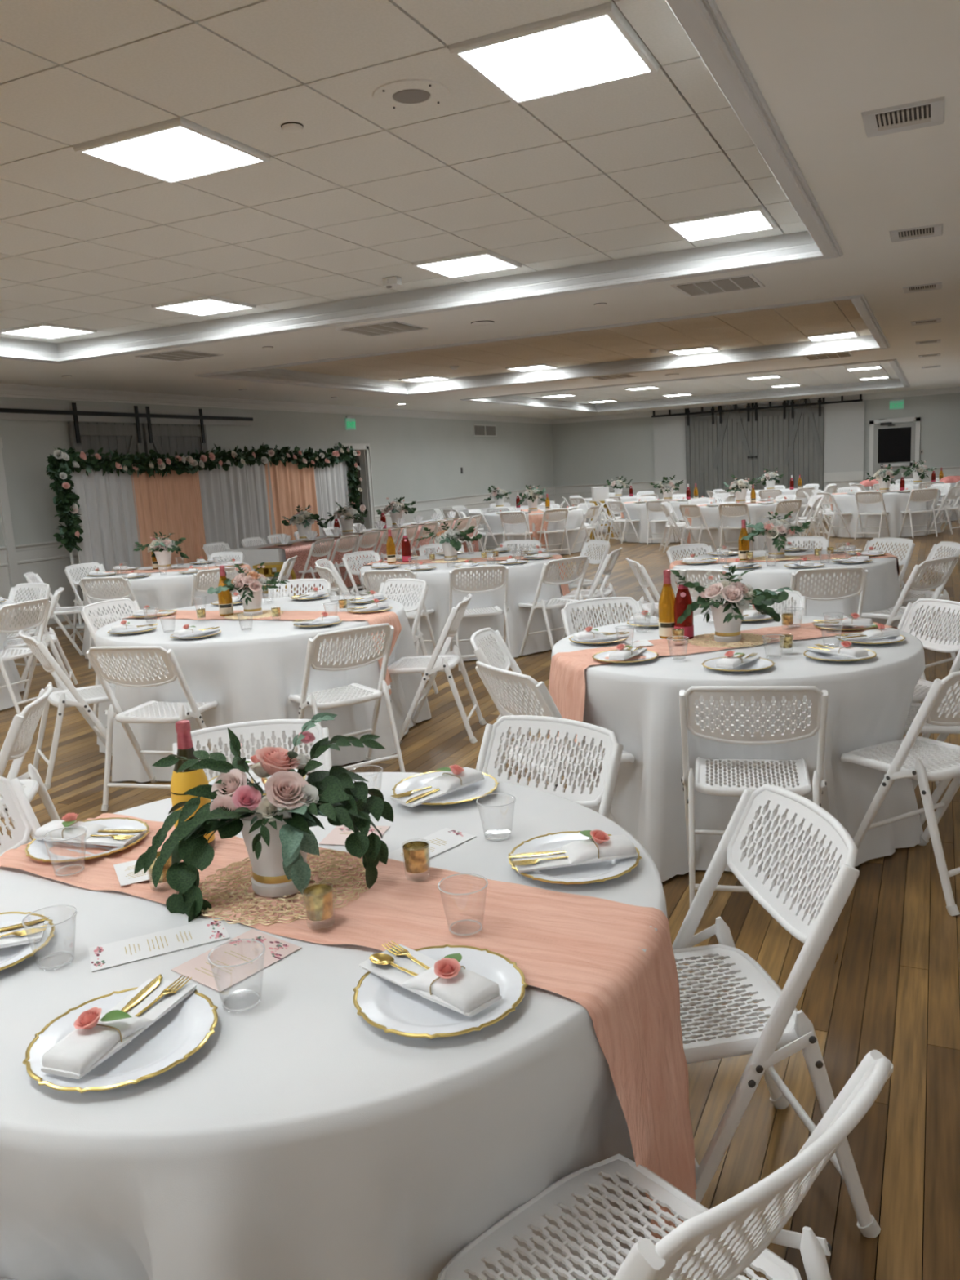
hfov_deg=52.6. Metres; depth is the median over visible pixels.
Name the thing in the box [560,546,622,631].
folding chair
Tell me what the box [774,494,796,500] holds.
folding chair
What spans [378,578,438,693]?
folding chair
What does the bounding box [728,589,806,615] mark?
folding chair
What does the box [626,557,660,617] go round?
folding chair
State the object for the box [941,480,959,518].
folding chair
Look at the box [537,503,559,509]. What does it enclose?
folding chair
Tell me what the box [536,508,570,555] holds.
folding chair
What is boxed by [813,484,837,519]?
folding chair
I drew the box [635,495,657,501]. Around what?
folding chair
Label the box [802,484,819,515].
folding chair
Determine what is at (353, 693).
folding chair
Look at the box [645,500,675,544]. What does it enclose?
folding chair
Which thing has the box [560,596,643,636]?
folding chair
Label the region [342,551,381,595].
folding chair
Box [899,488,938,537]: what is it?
folding chair
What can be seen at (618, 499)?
folding chair
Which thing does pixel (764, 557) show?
mat
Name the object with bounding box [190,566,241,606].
folding chair
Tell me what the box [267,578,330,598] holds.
folding chair
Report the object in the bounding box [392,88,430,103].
grille
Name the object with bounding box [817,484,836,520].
folding chair
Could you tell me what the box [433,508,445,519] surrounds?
folding chair
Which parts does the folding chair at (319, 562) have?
backrest, leg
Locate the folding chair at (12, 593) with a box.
[5,582,60,686]
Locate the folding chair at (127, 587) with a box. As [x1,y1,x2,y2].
[78,576,138,668]
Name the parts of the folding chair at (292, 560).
seat, leg, leg, backrest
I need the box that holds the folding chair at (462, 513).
[458,511,486,550]
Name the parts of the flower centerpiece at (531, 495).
pot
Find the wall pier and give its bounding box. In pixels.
[653,414,686,499]
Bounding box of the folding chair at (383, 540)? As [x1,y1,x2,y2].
[368,527,400,562]
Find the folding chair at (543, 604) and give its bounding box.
[518,555,589,655]
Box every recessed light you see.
[0,322,97,339]
[72,115,270,184]
[151,295,256,316]
[398,374,449,382]
[412,248,521,278]
[448,0,658,105]
[505,363,557,371]
[540,393,576,398]
[586,399,617,403]
[623,385,660,391]
[662,392,693,396]
[664,204,777,242]
[666,345,719,355]
[745,373,782,380]
[769,382,801,387]
[805,329,858,342]
[845,364,882,371]
[857,374,889,380]
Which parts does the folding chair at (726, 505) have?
leg, leg, backrest, seat, leg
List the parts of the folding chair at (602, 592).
seat, leg, leg, leg, backrest, leg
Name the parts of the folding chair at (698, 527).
leg, leg, backrest, leg, seat, leg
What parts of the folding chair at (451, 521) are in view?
leg, backrest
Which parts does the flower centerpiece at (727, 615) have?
pot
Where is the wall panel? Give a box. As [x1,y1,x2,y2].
[823,401,864,508]
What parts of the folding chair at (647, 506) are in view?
leg, leg, backrest, seat, leg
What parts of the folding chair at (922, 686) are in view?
leg, backrest, seat, leg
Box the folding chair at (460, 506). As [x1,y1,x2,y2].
[451,505,467,511]
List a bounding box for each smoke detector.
[449,365,459,369]
[648,348,659,353]
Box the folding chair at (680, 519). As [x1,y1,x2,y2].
[676,497,709,542]
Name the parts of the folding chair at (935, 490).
leg, leg, seat, backrest, leg, leg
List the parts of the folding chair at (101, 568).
leg, leg, backrest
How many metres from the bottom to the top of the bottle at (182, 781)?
0.297 m
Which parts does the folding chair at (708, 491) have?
backrest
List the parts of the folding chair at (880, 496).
leg, leg, backrest, seat, leg, leg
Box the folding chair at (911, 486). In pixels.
[888,484,913,489]
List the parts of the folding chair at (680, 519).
backrest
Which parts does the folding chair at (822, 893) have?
leg, seat, leg, leg, backrest, leg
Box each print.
[96,923,221,965]
[124,865,146,878]
[124,931,191,955]
[195,951,252,979]
[227,936,288,956]
[231,936,283,956]
[400,838,447,856]
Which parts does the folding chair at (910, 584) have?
seat, leg, leg, backrest, leg, leg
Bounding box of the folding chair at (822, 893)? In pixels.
[671,783,880,1238]
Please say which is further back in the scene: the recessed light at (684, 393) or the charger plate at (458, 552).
the recessed light at (684, 393)
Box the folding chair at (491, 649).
[470,627,573,782]
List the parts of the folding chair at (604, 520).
leg, leg, seat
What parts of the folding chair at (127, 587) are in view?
leg, leg, backrest, seat, leg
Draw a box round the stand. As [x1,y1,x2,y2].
[55,454,350,629]
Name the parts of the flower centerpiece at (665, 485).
pot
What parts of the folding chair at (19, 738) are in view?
leg, leg, seat, leg, backrest, leg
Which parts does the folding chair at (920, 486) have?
backrest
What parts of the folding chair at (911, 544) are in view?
leg, backrest, leg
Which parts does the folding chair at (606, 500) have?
leg, backrest, leg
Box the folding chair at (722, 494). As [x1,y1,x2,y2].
[711,492,729,502]
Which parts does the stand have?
plate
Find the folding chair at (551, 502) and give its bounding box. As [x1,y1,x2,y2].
[541,500,555,508]
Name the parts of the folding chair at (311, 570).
leg, seat, leg, backrest, leg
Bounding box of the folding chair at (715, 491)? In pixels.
[712,488,726,497]
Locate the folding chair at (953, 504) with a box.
[936,488,959,526]
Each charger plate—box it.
[0,911,54,970]
[22,986,217,1093]
[25,817,149,862]
[87,573,115,577]
[107,625,155,635]
[111,567,139,570]
[120,573,151,578]
[132,611,176,617]
[169,629,221,639]
[178,569,203,573]
[189,560,215,564]
[208,768,306,795]
[210,600,242,604]
[216,563,243,567]
[274,542,295,546]
[290,593,330,600]
[293,618,342,627]
[301,538,322,542]
[326,535,344,537]
[346,597,386,604]
[347,605,392,613]
[350,531,368,534]
[353,944,528,1039]
[370,564,400,568]
[372,528,389,530]
[391,525,408,528]
[391,770,498,804]
[395,556,417,560]
[404,565,436,571]
[411,522,426,524]
[427,520,444,522]
[435,551,462,555]
[454,564,486,568]
[484,549,511,553]
[497,560,528,564]
[508,831,641,884]
[522,555,552,559]
[523,550,548,555]
[568,632,628,644]
[591,649,658,663]
[626,620,658,627]
[680,560,715,564]
[701,657,774,672]
[706,551,737,556]
[722,564,760,569]
[741,613,772,622]
[758,502,773,504]
[783,562,824,568]
[784,546,808,552]
[803,646,876,662]
[813,619,876,631]
[826,548,862,553]
[832,559,871,564]
[837,631,905,645]
[847,552,885,556]
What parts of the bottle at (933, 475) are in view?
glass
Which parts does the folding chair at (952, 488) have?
leg, seat, leg, leg, backrest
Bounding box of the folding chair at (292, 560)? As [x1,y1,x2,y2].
[262,555,297,598]
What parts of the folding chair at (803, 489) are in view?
backrest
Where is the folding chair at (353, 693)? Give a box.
[288,622,404,772]
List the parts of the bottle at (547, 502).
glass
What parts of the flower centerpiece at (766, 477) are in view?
pot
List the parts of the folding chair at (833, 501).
leg, backrest, leg, leg, seat, leg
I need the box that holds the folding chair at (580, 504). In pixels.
[577,502,596,540]
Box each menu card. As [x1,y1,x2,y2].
[88,917,229,971]
[113,859,150,886]
[171,928,301,992]
[318,825,390,844]
[387,827,475,862]
[624,639,653,646]
[823,625,852,628]
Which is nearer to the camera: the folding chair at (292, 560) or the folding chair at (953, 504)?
the folding chair at (292, 560)
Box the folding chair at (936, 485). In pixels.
[929,483,951,527]
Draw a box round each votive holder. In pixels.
[147,851,171,883]
[195,608,205,617]
[271,607,280,616]
[303,884,333,920]
[337,599,346,608]
[402,840,428,873]
[429,554,435,559]
[480,552,486,558]
[492,551,497,556]
[671,628,684,641]
[746,551,753,559]
[779,634,792,648]
[781,613,793,625]
[814,548,821,555]
[826,546,834,554]
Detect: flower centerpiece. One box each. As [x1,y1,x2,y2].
[133,531,189,569]
[133,712,393,922]
[207,562,288,616]
[281,505,327,541]
[324,500,368,534]
[376,497,416,526]
[414,520,482,560]
[483,485,511,507]
[516,484,546,511]
[603,475,632,497]
[649,475,684,500]
[670,564,793,642]
[723,474,759,502]
[740,511,810,559]
[756,467,783,489]
[866,463,902,491]
[900,460,937,484]
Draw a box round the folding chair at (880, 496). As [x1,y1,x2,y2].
[854,491,889,539]
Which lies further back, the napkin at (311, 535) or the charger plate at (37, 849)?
the napkin at (311, 535)
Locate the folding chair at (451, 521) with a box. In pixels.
[428,519,453,552]
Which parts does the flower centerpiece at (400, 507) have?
pot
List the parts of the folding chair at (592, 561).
leg, seat, leg, leg, backrest, leg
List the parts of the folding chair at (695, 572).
backrest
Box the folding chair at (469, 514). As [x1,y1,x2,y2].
[467,512,502,551]
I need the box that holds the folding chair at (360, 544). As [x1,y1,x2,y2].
[347,530,380,577]
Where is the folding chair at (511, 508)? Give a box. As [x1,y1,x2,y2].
[493,506,516,512]
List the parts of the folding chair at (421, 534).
leg, backrest, leg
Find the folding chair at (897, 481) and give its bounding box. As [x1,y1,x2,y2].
[894,478,913,483]
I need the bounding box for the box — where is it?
[591,486,608,501]
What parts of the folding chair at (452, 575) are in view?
leg, leg, backrest, seat, leg, leg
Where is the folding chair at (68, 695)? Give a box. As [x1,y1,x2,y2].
[17,630,115,790]
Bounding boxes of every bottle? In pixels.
[151,537,158,568]
[170,720,215,847]
[217,564,233,616]
[333,514,340,535]
[380,508,386,528]
[386,528,396,563]
[401,528,411,562]
[515,492,519,507]
[545,493,550,510]
[629,483,633,496]
[658,568,675,639]
[674,569,693,639]
[685,484,690,499]
[693,483,697,498]
[737,519,749,559]
[751,484,755,502]
[789,475,793,489]
[797,475,801,488]
[899,473,904,490]
[931,467,935,481]
[938,467,943,481]
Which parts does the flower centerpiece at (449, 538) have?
pot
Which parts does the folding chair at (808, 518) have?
seat, leg, leg, leg, backrest, leg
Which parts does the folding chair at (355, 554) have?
leg, backrest, seat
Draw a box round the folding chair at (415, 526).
[395,524,418,555]
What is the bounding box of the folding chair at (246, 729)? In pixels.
[172,719,332,780]
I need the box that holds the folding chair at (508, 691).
[475,661,635,822]
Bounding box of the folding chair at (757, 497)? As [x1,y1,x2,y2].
[733,495,760,501]
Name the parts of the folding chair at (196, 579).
leg, backrest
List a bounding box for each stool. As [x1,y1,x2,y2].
[253,561,296,597]
[589,500,613,539]
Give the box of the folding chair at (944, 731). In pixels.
[903,702,959,826]
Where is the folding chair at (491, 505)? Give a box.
[488,502,511,507]
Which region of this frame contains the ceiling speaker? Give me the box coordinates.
[372,78,450,110]
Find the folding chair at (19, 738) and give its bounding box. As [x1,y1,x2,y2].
[0,684,61,844]
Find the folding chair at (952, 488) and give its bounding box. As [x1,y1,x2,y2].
[927,485,959,534]
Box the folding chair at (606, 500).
[604,498,621,539]
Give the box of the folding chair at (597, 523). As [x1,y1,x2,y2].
[584,502,606,546]
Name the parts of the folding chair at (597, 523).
leg, leg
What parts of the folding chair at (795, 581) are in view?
leg, backrest, seat, leg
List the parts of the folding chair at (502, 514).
leg, backrest, seat, leg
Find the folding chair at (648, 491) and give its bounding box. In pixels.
[636,490,654,494]
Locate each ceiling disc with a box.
[262,346,273,349]
[280,121,303,133]
[471,320,493,325]
[594,302,606,306]
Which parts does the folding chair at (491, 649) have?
backrest, leg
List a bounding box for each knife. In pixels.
[0,917,48,932]
[97,829,146,832]
[120,973,162,1012]
[261,777,267,785]
[405,788,439,803]
[507,850,565,857]
[806,646,829,650]
[813,622,839,622]
[841,635,866,638]
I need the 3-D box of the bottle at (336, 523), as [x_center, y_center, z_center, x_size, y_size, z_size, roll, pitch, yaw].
[-2.041,-1.635,13.846,0.086,0.312,0.086,-5,10,-9]
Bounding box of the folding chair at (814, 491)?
[809,489,831,533]
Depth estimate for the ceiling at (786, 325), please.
12.40 m
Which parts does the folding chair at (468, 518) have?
backrest, leg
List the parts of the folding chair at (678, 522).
leg, backrest, leg, leg, leg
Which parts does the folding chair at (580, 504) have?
backrest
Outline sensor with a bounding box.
[382,275,401,288]
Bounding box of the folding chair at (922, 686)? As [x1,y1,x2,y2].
[897,598,959,738]
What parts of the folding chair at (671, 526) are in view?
leg, backrest, leg, leg, leg, seat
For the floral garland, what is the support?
attached to the stand
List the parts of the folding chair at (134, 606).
leg, leg, backrest, leg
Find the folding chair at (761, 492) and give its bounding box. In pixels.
[758,488,782,499]
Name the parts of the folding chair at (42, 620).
leg, seat, backrest, leg, leg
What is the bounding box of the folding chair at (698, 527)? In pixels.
[679,504,717,554]
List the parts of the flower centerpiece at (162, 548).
pot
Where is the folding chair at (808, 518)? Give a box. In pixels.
[790,496,822,547]
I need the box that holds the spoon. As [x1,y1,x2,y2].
[368,953,418,976]
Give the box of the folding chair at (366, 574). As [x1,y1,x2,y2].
[361,569,435,655]
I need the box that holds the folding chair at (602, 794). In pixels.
[475,715,622,818]
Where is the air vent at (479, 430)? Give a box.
[472,424,496,436]
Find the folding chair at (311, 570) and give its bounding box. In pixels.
[298,537,339,595]
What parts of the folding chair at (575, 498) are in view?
backrest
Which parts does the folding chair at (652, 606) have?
backrest, leg, leg, seat, leg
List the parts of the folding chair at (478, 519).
leg, backrest, leg, leg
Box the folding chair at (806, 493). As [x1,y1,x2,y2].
[802,491,832,536]
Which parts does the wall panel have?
panel, cap rail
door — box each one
[67,402,145,458]
[142,406,208,457]
[334,443,375,531]
[684,404,730,502]
[717,403,756,502]
[752,399,804,489]
[789,397,823,508]
[868,416,921,490]
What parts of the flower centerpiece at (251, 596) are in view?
pot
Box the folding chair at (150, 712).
[85,645,222,811]
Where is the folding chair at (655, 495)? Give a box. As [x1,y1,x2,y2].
[639,493,657,500]
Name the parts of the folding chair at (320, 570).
leg, backrest, leg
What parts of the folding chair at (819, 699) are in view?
leg, leg, seat, backrest, leg, leg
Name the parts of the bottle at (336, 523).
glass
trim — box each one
[0,0,843,364]
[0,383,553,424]
[0,402,251,426]
[0,437,3,448]
[0,448,26,626]
[0,546,14,619]
[15,541,84,617]
[195,293,889,395]
[374,485,555,528]
[459,358,910,412]
[551,386,959,424]
[555,481,654,508]
[864,471,868,490]
[922,466,959,482]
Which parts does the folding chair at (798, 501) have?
leg, backrest, leg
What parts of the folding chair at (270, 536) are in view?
backrest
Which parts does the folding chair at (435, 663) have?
seat, leg, leg, leg, backrest, leg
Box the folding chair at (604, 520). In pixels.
[595,501,622,541]
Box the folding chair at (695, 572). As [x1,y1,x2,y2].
[670,568,733,615]
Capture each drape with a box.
[68,463,143,593]
[131,462,207,567]
[198,459,276,562]
[264,460,319,542]
[313,461,349,536]
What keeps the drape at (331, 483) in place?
hanging from the stand
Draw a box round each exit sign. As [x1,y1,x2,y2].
[344,415,355,430]
[888,398,904,409]
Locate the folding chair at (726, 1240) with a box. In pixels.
[436,1049,893,1279]
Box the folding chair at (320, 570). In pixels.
[315,565,348,595]
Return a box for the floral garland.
[45,442,365,552]
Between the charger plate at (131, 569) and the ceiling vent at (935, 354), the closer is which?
the charger plate at (131, 569)
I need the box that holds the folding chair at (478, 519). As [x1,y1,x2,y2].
[458,514,484,551]
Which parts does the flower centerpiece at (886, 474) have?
pot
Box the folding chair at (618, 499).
[600,496,621,532]
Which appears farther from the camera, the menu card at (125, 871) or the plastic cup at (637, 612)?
the plastic cup at (637, 612)
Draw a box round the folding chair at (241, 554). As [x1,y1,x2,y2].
[207,551,244,562]
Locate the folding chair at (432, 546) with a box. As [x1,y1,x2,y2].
[418,543,464,555]
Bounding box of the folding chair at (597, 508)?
[567,505,603,553]
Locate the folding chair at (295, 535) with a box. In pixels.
[293,531,299,539]
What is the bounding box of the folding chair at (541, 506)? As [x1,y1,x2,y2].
[537,504,545,509]
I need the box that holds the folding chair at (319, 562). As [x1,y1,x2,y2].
[315,558,351,595]
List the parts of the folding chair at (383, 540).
leg, backrest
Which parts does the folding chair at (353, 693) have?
leg, leg, seat, backrest, leg, leg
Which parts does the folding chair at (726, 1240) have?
seat, leg, backrest, leg, leg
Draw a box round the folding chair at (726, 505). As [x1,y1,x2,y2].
[718,502,754,551]
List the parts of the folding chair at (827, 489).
backrest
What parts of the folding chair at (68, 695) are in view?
backrest, leg, leg, leg, leg, seat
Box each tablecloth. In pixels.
[0,598,25,710]
[0,772,667,1279]
[81,561,249,658]
[95,595,431,782]
[225,537,364,596]
[316,527,391,587]
[360,551,574,661]
[386,519,444,527]
[455,506,541,549]
[483,508,587,554]
[551,614,924,882]
[579,494,657,532]
[617,497,715,543]
[672,549,903,627]
[683,500,799,552]
[728,488,817,525]
[828,488,941,537]
[871,481,959,520]
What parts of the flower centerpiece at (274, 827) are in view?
pot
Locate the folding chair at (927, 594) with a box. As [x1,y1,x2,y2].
[900,541,959,642]
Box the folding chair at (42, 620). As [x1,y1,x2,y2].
[0,598,62,715]
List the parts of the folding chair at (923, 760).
leg, seat, leg, leg, backrest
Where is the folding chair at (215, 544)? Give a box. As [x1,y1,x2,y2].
[202,542,230,559]
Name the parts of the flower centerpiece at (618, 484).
pot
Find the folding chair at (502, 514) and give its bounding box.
[499,511,533,551]
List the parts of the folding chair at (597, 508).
leg, seat, leg, leg, backrest, leg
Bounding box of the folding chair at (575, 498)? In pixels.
[568,497,589,523]
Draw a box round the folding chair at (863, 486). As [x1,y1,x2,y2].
[850,484,866,491]
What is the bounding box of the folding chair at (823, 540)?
[786,536,829,549]
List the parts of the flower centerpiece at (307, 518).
pot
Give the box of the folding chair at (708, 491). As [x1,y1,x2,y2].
[706,490,718,502]
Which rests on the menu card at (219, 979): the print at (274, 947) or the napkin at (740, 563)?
the print at (274, 947)
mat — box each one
[198,848,368,925]
[224,609,284,619]
[431,558,470,562]
[686,632,771,648]
[752,555,800,560]
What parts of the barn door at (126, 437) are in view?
plank panel, cross rail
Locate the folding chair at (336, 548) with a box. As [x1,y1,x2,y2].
[326,533,364,591]
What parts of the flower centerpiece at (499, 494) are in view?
pot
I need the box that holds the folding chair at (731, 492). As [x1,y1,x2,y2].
[719,490,733,501]
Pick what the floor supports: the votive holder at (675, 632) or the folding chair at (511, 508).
the folding chair at (511, 508)
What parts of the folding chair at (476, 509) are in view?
backrest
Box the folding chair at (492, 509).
[485,507,510,513]
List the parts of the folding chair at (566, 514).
leg, leg, seat, backrest, leg, leg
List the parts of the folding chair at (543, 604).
leg, leg, seat, backrest, leg, leg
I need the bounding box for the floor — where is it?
[0,515,959,1279]
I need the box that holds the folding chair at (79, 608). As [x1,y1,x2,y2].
[23,572,84,655]
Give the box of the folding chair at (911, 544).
[863,537,915,595]
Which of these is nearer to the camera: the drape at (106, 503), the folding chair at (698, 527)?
the drape at (106, 503)
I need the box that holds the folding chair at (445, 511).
[443,509,460,518]
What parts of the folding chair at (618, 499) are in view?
backrest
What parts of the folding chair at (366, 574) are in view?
leg, backrest, leg, seat, leg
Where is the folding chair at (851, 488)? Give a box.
[836,486,861,493]
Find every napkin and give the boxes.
[0,917,44,948]
[33,812,146,846]
[40,978,196,1079]
[88,568,116,574]
[111,620,156,631]
[112,563,139,568]
[127,570,146,577]
[133,605,176,614]
[173,624,220,636]
[187,565,198,572]
[196,556,207,563]
[215,558,241,566]
[216,592,240,604]
[244,755,271,793]
[277,533,291,544]
[292,587,326,599]
[293,612,339,623]
[304,529,318,540]
[329,526,342,536]
[346,590,384,602]
[346,598,388,611]
[352,523,364,533]
[358,943,501,1017]
[372,560,400,566]
[374,520,386,529]
[390,764,484,807]
[395,517,404,526]
[395,551,417,558]
[413,515,422,524]
[413,561,427,568]
[431,512,439,521]
[447,511,456,518]
[462,560,478,566]
[484,544,508,551]
[506,555,516,562]
[510,829,638,872]
[520,545,545,553]
[523,551,549,556]
[572,626,629,639]
[608,644,647,660]
[629,610,658,622]
[682,554,716,561]
[715,650,759,668]
[716,546,735,554]
[728,558,756,567]
[742,604,762,618]
[758,496,773,500]
[760,499,774,502]
[785,542,802,550]
[792,557,813,565]
[805,640,868,657]
[813,613,873,626]
[832,552,870,560]
[834,542,855,551]
[835,623,900,640]
[847,546,883,554]
[897,488,911,491]
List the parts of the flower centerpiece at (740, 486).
pot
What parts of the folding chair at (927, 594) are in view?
leg, seat, leg, backrest, leg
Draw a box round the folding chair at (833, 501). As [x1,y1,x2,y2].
[814,492,852,538]
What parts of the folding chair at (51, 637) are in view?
seat, leg, backrest, leg, leg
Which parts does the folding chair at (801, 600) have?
leg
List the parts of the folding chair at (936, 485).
backrest, leg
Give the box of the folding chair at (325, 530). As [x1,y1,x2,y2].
[322,526,342,535]
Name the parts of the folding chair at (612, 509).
leg, leg, backrest, leg, seat, leg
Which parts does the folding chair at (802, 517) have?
leg, seat, leg, backrest, leg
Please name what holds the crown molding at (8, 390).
attached to the wall at (413, 459)
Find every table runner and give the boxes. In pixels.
[0,813,696,1244]
[104,564,251,586]
[121,609,401,694]
[360,555,569,595]
[520,509,549,548]
[548,617,897,746]
[620,497,716,518]
[669,552,899,595]
[684,500,798,543]
[829,488,940,511]
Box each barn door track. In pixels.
[0,408,253,421]
[651,394,862,417]
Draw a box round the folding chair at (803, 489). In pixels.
[793,487,815,526]
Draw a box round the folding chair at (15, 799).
[0,775,40,856]
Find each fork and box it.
[0,924,47,937]
[89,834,135,839]
[134,975,191,1016]
[382,940,431,968]
[391,786,431,798]
[511,855,568,865]
[813,619,839,622]
[814,644,833,648]
[835,634,860,635]
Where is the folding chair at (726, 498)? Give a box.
[723,494,735,502]
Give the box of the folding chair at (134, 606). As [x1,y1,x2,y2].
[80,598,140,716]
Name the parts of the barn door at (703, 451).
cross rail, plank panel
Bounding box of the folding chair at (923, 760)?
[840,671,959,915]
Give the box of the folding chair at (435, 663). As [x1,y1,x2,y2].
[387,594,486,744]
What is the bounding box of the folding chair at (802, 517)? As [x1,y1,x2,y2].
[798,494,825,543]
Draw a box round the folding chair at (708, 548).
[666,543,712,563]
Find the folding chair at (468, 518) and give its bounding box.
[453,516,471,551]
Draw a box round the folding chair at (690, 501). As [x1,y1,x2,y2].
[687,497,712,504]
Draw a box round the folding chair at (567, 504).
[562,497,569,506]
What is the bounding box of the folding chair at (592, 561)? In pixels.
[568,539,614,631]
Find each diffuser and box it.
[8,325,87,337]
[88,126,257,179]
[161,299,246,314]
[405,377,442,381]
[421,254,513,275]
[462,15,648,98]
[511,365,550,370]
[548,395,573,397]
[630,386,654,390]
[671,210,770,239]
[673,347,715,354]
[749,375,778,379]
[773,384,798,386]
[809,333,855,340]
[848,366,880,370]
[860,376,888,379]
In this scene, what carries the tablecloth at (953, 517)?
on the round table
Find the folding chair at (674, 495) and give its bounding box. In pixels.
[671,493,686,498]
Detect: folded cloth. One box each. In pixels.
[858,479,879,486]
[939,475,959,483]
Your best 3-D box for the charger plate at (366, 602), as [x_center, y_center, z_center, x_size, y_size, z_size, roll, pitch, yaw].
[-0.743,-0.256,6.379,0.270,0.021,0.270,-2,10,10]
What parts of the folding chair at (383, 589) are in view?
leg, backrest, leg, leg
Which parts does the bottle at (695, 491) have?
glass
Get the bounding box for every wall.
[0,396,554,546]
[551,392,959,490]
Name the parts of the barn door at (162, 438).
plank panel, cross rail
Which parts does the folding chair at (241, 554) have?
leg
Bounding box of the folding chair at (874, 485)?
[872,484,892,490]
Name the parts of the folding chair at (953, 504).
seat, leg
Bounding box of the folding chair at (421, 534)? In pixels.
[410,521,438,555]
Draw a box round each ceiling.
[0,0,808,342]
[0,0,959,418]
[276,299,871,382]
[516,361,898,404]
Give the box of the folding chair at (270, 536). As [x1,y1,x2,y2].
[266,533,290,543]
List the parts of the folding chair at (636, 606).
leg, leg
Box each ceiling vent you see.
[134,349,223,361]
[335,320,427,336]
[589,373,639,380]
[671,273,765,297]
[803,351,853,360]
[861,96,944,137]
[888,223,942,242]
[902,281,942,293]
[911,318,941,325]
[915,339,941,345]
[918,353,941,357]
[921,364,940,368]
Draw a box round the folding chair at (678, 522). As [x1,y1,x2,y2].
[661,502,685,549]
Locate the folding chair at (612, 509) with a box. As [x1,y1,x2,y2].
[607,501,639,544]
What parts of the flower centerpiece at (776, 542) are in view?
pot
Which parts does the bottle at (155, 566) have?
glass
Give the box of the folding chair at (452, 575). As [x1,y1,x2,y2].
[448,564,511,671]
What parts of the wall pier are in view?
panel, cap rail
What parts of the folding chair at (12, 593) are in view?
leg, leg, seat, backrest, leg, leg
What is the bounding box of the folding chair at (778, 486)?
[764,484,785,489]
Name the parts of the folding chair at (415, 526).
leg, backrest, leg, leg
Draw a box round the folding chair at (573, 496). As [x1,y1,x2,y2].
[568,495,582,504]
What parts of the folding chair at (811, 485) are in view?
backrest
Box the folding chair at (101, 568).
[64,562,106,641]
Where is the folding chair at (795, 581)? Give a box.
[787,566,867,618]
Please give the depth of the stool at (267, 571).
11.58 m
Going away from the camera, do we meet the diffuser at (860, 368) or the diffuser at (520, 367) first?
the diffuser at (520, 367)
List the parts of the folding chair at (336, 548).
leg, leg, seat, backrest, leg, leg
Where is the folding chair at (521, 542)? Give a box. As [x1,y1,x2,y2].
[498,539,542,551]
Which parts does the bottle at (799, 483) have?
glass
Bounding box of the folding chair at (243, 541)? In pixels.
[240,537,266,547]
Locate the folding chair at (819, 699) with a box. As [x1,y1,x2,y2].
[679,685,828,906]
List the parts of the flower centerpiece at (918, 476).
pot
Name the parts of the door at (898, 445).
glass pane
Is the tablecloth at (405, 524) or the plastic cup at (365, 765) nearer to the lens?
the plastic cup at (365, 765)
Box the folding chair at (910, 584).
[861,555,959,679]
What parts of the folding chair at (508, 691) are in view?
leg, leg, backrest, leg, seat, leg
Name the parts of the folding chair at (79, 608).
backrest, leg, seat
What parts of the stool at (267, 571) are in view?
leg, seat, leg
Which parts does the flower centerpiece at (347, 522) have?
pot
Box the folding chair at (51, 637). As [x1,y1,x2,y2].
[3,587,78,692]
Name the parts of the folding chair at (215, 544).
leg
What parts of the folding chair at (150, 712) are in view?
leg, leg, backrest, seat, leg, leg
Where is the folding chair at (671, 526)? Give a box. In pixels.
[658,503,691,552]
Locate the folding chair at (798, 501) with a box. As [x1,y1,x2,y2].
[762,499,802,550]
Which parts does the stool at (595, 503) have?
seat, leg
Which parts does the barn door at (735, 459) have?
cross rail, plank panel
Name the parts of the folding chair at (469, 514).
backrest, leg, leg, seat, leg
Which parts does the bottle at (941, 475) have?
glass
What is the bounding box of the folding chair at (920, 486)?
[918,481,944,519]
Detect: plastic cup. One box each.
[22,905,76,968]
[42,826,86,875]
[159,615,175,632]
[207,938,265,1011]
[238,613,253,630]
[348,764,382,776]
[438,873,488,935]
[475,792,515,839]
[614,625,635,647]
[632,612,651,631]
[666,635,688,659]
[762,634,785,658]
[784,607,804,627]
[820,623,842,647]
[822,611,844,633]
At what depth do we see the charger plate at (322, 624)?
5.49 m
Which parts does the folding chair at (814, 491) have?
backrest, leg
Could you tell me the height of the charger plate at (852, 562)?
0.021 m
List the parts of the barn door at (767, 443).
cross rail, plank panel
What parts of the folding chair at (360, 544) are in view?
leg, backrest, leg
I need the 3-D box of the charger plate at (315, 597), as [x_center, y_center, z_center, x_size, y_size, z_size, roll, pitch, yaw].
[-1.177,-0.295,6.747,0.270,0.021,0.270,-3,10,1]
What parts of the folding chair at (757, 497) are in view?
backrest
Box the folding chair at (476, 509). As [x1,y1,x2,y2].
[467,508,484,550]
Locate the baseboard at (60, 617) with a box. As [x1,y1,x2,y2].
[10,608,82,627]
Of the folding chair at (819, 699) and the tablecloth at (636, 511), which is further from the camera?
the tablecloth at (636, 511)

